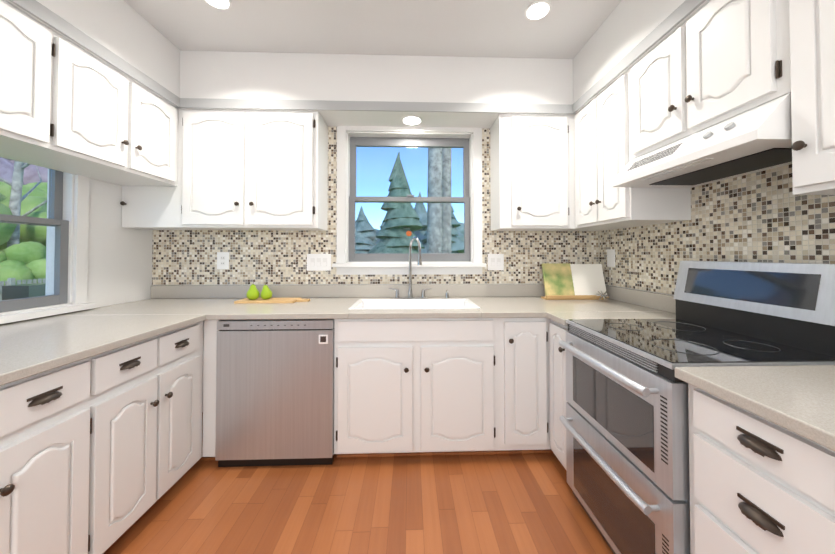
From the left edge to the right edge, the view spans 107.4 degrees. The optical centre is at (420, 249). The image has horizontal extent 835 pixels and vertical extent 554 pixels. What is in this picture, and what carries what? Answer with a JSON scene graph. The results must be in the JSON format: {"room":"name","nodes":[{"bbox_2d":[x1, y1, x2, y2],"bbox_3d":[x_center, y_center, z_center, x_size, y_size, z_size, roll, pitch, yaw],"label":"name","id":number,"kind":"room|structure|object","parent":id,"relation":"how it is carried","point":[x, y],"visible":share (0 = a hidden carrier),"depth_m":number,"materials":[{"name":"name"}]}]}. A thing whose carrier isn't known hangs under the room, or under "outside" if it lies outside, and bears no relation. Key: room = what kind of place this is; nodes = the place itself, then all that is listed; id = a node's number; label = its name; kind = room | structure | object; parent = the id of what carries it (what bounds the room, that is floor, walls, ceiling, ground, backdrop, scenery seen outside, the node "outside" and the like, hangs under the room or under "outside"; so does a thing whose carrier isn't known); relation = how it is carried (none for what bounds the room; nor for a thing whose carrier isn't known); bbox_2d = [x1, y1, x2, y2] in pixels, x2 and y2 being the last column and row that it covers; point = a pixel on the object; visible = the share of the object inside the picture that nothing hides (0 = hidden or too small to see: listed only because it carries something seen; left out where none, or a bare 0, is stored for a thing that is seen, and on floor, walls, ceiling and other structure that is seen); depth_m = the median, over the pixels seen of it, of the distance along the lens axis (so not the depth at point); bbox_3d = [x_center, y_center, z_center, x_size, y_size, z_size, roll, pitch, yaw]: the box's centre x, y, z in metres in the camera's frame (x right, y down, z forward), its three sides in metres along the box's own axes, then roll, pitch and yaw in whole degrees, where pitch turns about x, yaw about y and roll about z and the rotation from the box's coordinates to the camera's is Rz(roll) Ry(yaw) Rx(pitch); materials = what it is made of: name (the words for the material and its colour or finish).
{"room":"kitchen","nodes":[
{"label":"kitchen","id":0,"kind":"room"},
{"bbox_2d":[5,0,179,314],"bbox_3d":[-1.970,-0.104,-0.019,0.578,2.790,5.380,0,-1,-2],"label":"wall","id":1,"kind":"structure","parent":0,"point":[123,37],"depth_m":2.04,"materials":[{"name":"white paint"}]},
{"bbox_2d":[0,0,63,151],"bbox_3d":[-1.932,-0.767,1.070,0.421,0.570,0.754,0,-1,-2],"label":"upper cabinet","id":2,"kind":"object","parent":1,"relation":"attached to","point":[31,53],"depth_m":1.37,"materials":[{"name":"white wood"}]},
{"bbox_2d":[0,158,96,323],"bbox_3d":[-2.190,-0.207,1.053,0.210,1.150,1.915,0,-1,-2],"label":"window","id":3,"kind":"structure","parent":1,"relation":"in","point":[66,263],"depth_m":1.89,"materials":[{"name":"white wood"}]},
{"bbox_2d":[0,38,178,185],"bbox_3d":[-1.958,-0.755,1.849,0.421,0.570,0.804,0,-1,-2],"label":"upper cabinet","id":4,"kind":"object","parent":1,"relation":"attached to","point":[67,106],"depth_m":1.75,"materials":[{"name":"white wood"}]},
{"bbox_2d":[104,412,613,553],"bbox_3d":[-0.245,1.316,0.016,4.030,0.050,5.380,0,-1,-2],"label":"floor","id":5,"kind":"structure","parent":0,"point":[493,504],"depth_m":1.54,"materials":[{"name":"brown wood"}]},
{"bbox_2d":[0,353,103,553],"bbox_3d":[-1.704,0.856,0.875,0.865,0.896,0.620,0,-1,-2],"label":"base cabinet","id":6,"kind":"object","parent":5,"relation":"on","point":[50,419],"depth_m":1.07,"materials":[{"name":"white wood"}]},
{"bbox_2d":[100,321,202,553],"bbox_3d":[-1.726,0.866,1.518,0.865,0.896,0.668,0,-1,-2],"label":"base cabinet","id":7,"kind":"object","parent":5,"relation":"on","point":[101,453],"depth_m":1.45,"materials":[{"name":"white wood"}]},
{"bbox_2d":[0,313,207,385],"bbox_3d":[-1.685,0.390,0.875,0.900,0.031,1.860,0,-1,-2],"label":"countertop","id":8,"kind":"structure","parent":7,"relation":"on","point":[30,347],"depth_m":1.35,"materials":[{"name":"beige stone"}]},
{"bbox_2d":[202,319,337,456],"bbox_3d":[-0.928,0.877,2.198,0.819,0.896,0.681,0,-1,-2],"label":"base cabinet","id":9,"kind":"object","parent":5,"relation":"on","point":[210,326],"depth_m":1.87,"materials":[{"name":"white wood"}]},
{"bbox_2d":[215,319,333,466],"bbox_3d":[-0.894,0.878,2.158,0.694,0.891,0.610,0,-1,-2],"label":"dishwasher","id":10,"kind":"object","parent":5,"relation":"on","point":[274,392],"visible":0.94,"depth_m":1.86,"materials":[{"name":"silver metal"}]},
{"bbox_2d":[103,449,552,553],"bbox_3d":[-0.222,1.297,0.972,2.290,0.018,1.989,0,-1,-2],"label":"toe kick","id":11,"kind":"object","parent":5,"relation":"on","point":[425,454],"depth_m":1.96,"materials":[{"name":"brown wood"}]},
{"bbox_2d":[338,318,501,453],"bbox_3d":[-0.034,0.878,2.228,1.024,0.896,0.681,0,-1,-2],"label":"base cabinet","id":12,"kind":"object","parent":5,"relation":"on","point":[405,385],"depth_m":1.89,"materials":[{"name":"white wood"}]},
{"bbox_2d":[69,237,652,319],"bbox_3d":[-0.318,0.241,2.211,3.723,0.685,0.715,0,-1,-2],"label":"countertop","id":13,"kind":"structure","parent":12,"relation":"on","point":[411,300],"depth_m":2.38,"materials":[{"name":"beige stone"}]},
{"bbox_2d":[234,281,309,303],"bbox_3d":[-1.103,0.317,2.325,0.510,0.157,0.180,0,-1,-2],"label":"cutting board","id":14,"kind":"object","parent":13,"relation":"on","point":[252,294],"visible":1,"depth_m":2.29,"materials":[{"name":"brown wood"}]},
{"bbox_2d":[349,299,479,309],"bbox_3d":[-0.045,0.486,2.208,0.860,0.197,0.424,0,-1,-2],"label":"sink","id":15,"kind":"object","parent":13,"relation":"in","point":[360,304],"depth_m":2.38,"materials":[{"name":"white ceramic"}]},
{"bbox_2d":[389,237,448,298],"bbox_3d":[-0.012,0.149,2.408,0.486,0.496,0.203,0,-1,-2],"label":"faucet","id":16,"kind":"object","parent":13,"relation":"on","point":[410,295],"depth_m":2.46,"materials":[{"name":"silver metal"}]},
{"bbox_2d":[541,263,609,299],"bbox_3d":[1.231,0.255,2.408,0.500,0.283,0.238,0,-1,-2],"label":"cookbook stand","id":17,"kind":"object","parent":13,"relation":"on","point":[566,281],"visible":1,"depth_m":2.46,"materials":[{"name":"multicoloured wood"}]},
{"bbox_2d":[502,317,550,449],"bbox_3d":[0.643,0.878,2.251,0.332,0.896,0.681,0,-1,-2],"label":"base cabinet","id":18,"kind":"object","parent":5,"relation":"on","point":[525,341],"depth_m":1.91,"materials":[{"name":"white wood"}]},
{"bbox_2d":[549,319,567,470],"bbox_3d":[1.180,0.871,1.800,0.755,0.896,0.233,0,-1,-2],"label":"base cabinet","id":19,"kind":"object","parent":5,"relation":"on","point":[557,331],"depth_m":1.80,"materials":[{"name":"white wood"}]},
{"bbox_2d":[544,293,675,325],"bbox_3d":[1.166,0.352,1.798,0.783,0.136,0.208,0,-1,-2],"label":"countertop","id":20,"kind":"structure","parent":19,"relation":"on","point":[619,305],"depth_m":1.98,"materials":[{"name":"beige stone"}]},
{"bbox_2d":[559,261,834,553],"bbox_3d":[1.122,0.683,1.336,0.789,1.251,0.678,0,-1,-2],"label":"range","id":21,"kind":"object","parent":5,"relation":"on","point":[625,422],"visible":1,"depth_m":1.21,"materials":[{"name":"silver metal"}]},
{"bbox_2d":[688,383,834,553],"bbox_3d":[1.217,0.855,0.779,0.750,0.896,0.414,0,-1,-2],"label":"base cabinet","id":22,"kind":"object","parent":5,"relation":"on","point":[759,485],"depth_m":0.78,"materials":[{"name":"white wood"}]},
{"bbox_2d":[675,365,834,450],"bbox_3d":[1.213,0.332,0.517,0.775,0.136,0.949,0,-1,-2],"label":"countertop","id":23,"kind":"structure","parent":22,"relation":"on","point":[799,400],"depth_m":0.81,"materials":[{"name":"beige stone"}]},
{"bbox_2d":[124,0,621,58],"bbox_3d":[-0.245,-1.523,0.061,4.030,0.050,5.380,0,-1,-2],"label":"ceiling","id":24,"kind":"structure","parent":0,"point":[565,29],"depth_m":2.02,"materials":[{"name":"white paint"}]},
{"bbox_2d":[204,0,231,9],"bbox_3d":[-1.199,-1.466,1.800,0.154,0.008,0.154,-1,-1,43],"label":"recessed light","id":25,"kind":"object","parent":24,"relation":"in","point":[218,4],"depth_m":1.83,"materials":[{"name":"white"}]},
{"bbox_2d":[525,0,550,20],"bbox_3d":[0.719,-1.465,1.884,0.154,0.008,0.154,-1,-1,43],"label":"recessed light","id":26,"kind":"object","parent":24,"relation":"in","point":[537,10],"depth_m":1.88,"materials":[{"name":"white"}]},
{"bbox_2d":[152,51,598,411],"bbox_3d":[-0.328,-0.064,2.498,4.030,2.790,0.458,0,-1,-2],"label":"wall","id":27,"kind":"structure","parent":0,"point":[336,90],"depth_m":2.34,"materials":[{"name":"white"}]},
{"bbox_2d":[120,109,199,229],"bbox_3d":[-1.966,-0.595,2.377,0.443,0.872,0.301,0,-1,-2],"label":"upper cabinet","id":28,"kind":"object","parent":27,"relation":"attached to","point":[143,207],"depth_m":2.25,"materials":[{"name":"white wood"}]},
{"bbox_2d":[217,252,228,268],"bbox_3d":[-1.624,0.094,2.518,0.095,0.140,0.009,0,-1,-2],"label":"outlet","id":29,"kind":"object","parent":27,"relation":"attached to","point":[222,257],"depth_m":2.52,"materials":[{"name":"white plastic"}]},
{"bbox_2d":[180,109,327,230],"bbox_3d":[-1.258,-0.594,2.400,0.972,0.872,0.301,0,-1,-2],"label":"upper cabinet","id":30,"kind":"object","parent":27,"relation":"attached to","point":[250,170],"depth_m":2.25,"materials":[{"name":"white wood"}]},
{"bbox_2d":[307,254,330,270],"bbox_3d":[-0.845,0.108,2.543,0.200,0.140,0.011,0,-1,-2],"label":"outlet","id":31,"kind":"object","parent":27,"relation":"attached to","point":[318,262],"depth_m":2.54,"materials":[{"name":"white plastic"}]},
{"bbox_2d":[332,126,485,274],"bbox_3d":[-0.092,-0.410,2.628,1.260,1.245,0.225,0,-1,-2],"label":"window","id":32,"kind":"structure","parent":27,"relation":"in","point":[349,261],"depth_m":2.62,"materials":[{"name":"white wood"}]},
{"bbox_2d":[488,254,503,269],"bbox_3d":[0.634,0.108,2.592,0.135,0.140,0.011,0,-1,-2],"label":"outlet","id":33,"kind":"object","parent":27,"relation":"attached to","point":[495,261],"depth_m":2.59,"materials":[{"name":"white plastic"}]},
{"bbox_2d":[490,114,613,230],"bbox_3d":[1.067,-0.593,2.464,0.939,0.873,0.331,0,-1,-2],"label":"upper cabinet","id":34,"kind":"object","parent":27,"relation":"attached to","point":[532,172],"visible":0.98,"depth_m":2.33,"materials":[{"name":"white wood"}]},
{"bbox_2d":[401,115,422,124],"bbox_3d":[-0.071,-1.028,2.451,0.174,0.008,0.174,-1,-1,43],"label":"recessed light","id":35,"kind":"object","parent":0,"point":[411,119],"depth_m":2.44,"materials":[{"name":"white"}]},
{"bbox_2d":[573,0,834,295],"bbox_3d":[1.500,-0.102,0.098,0.538,2.790,5.380,0,-1,-2],"label":"wall","id":36,"kind":"structure","parent":0,"point":[765,216],"depth_m":1.63,"materials":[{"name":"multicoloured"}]},
{"bbox_2d":[607,249,614,266],"bbox_3d":[1.527,0.070,2.462,0.006,0.140,0.090,0,-1,-2],"label":"outlet","id":37,"kind":"object","parent":36,"relation":"attached to","point":[610,252],"depth_m":2.46,"materials":[{"name":"white plastic"}]},
{"bbox_2d":[574,72,690,228],"bbox_3d":[1.359,-0.600,2.062,0.381,0.872,0.596,0,-1,-2],"label":"upper cabinet","id":38,"kind":"object","parent":36,"relation":"attached to","point":[600,126],"depth_m":1.92,"materials":[{"name":"white wood"}]},
{"bbox_2d":[612,93,791,187],"bbox_3d":[1.336,-0.435,1.390,0.472,0.160,0.736,0,-1,-2],"label":"range hood","id":39,"kind":"object","parent":36,"relation":"attached to","point":[756,139],"visible":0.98,"depth_m":1.25,"materials":[{"name":"white painted metal"}]},
{"bbox_2d":[626,0,785,159],"bbox_3d":[1.382,-0.782,1.397,0.381,0.529,0.740,0,-1,-2],"label":"upper cabinet","id":40,"kind":"object","parent":36,"relation":"attached to","point":[710,63],"depth_m":1.29,"materials":[{"name":"white wood"}]},
{"bbox_2d":[774,0,834,194],"bbox_3d":[1.400,-0.619,0.847,0.381,0.872,0.355,0,-1,-2],"label":"upper cabinet","id":41,"kind":"object","parent":36,"relation":"attached to","point":[808,26],"depth_m":0.95,"materials":[{"name":"white wood"}]},
{"label":"outside","id":42,"kind":"structure","parent":0,"visible":0},
{"bbox_3d":[-10.603,2.152,19.528,100.000,0.200,100.000,0,-1,-2],"label":"ground","id":43,"kind":"structure","parent":42,"visible":0},
{"bbox_2d":[0,278,45,300],"bbox_3d":[-10.791,1.365,11.573,0.112,1.120,36.090,0,-1,-2],"label":"fence","id":44,"kind":"object","parent":43,"relation":"on","point":[10,281],"depth_m":8.01,"materials":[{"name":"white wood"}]},
{"bbox_2d":[0,157,47,299],"bbox_3d":[-28.132,-4.151,21.988,36.878,12.501,64.784,0,-1,-2],"label":"trees","id":45,"kind":"object","parent":43,"relation":"on","point":[21,291],"depth_m":9.93,"materials":[{"name":"green plant"}]},
{"bbox_2d":[355,148,463,252],"bbox_3d":[-0.312,-6.526,23.871,25.140,17.297,38.489,0,-1,-2],"label":"trees","id":46,"kind":"object","parent":43,"relation":"on","point":[435,166],"depth_m":18.74,"materials":[{"name":"green plant"}]}
]}

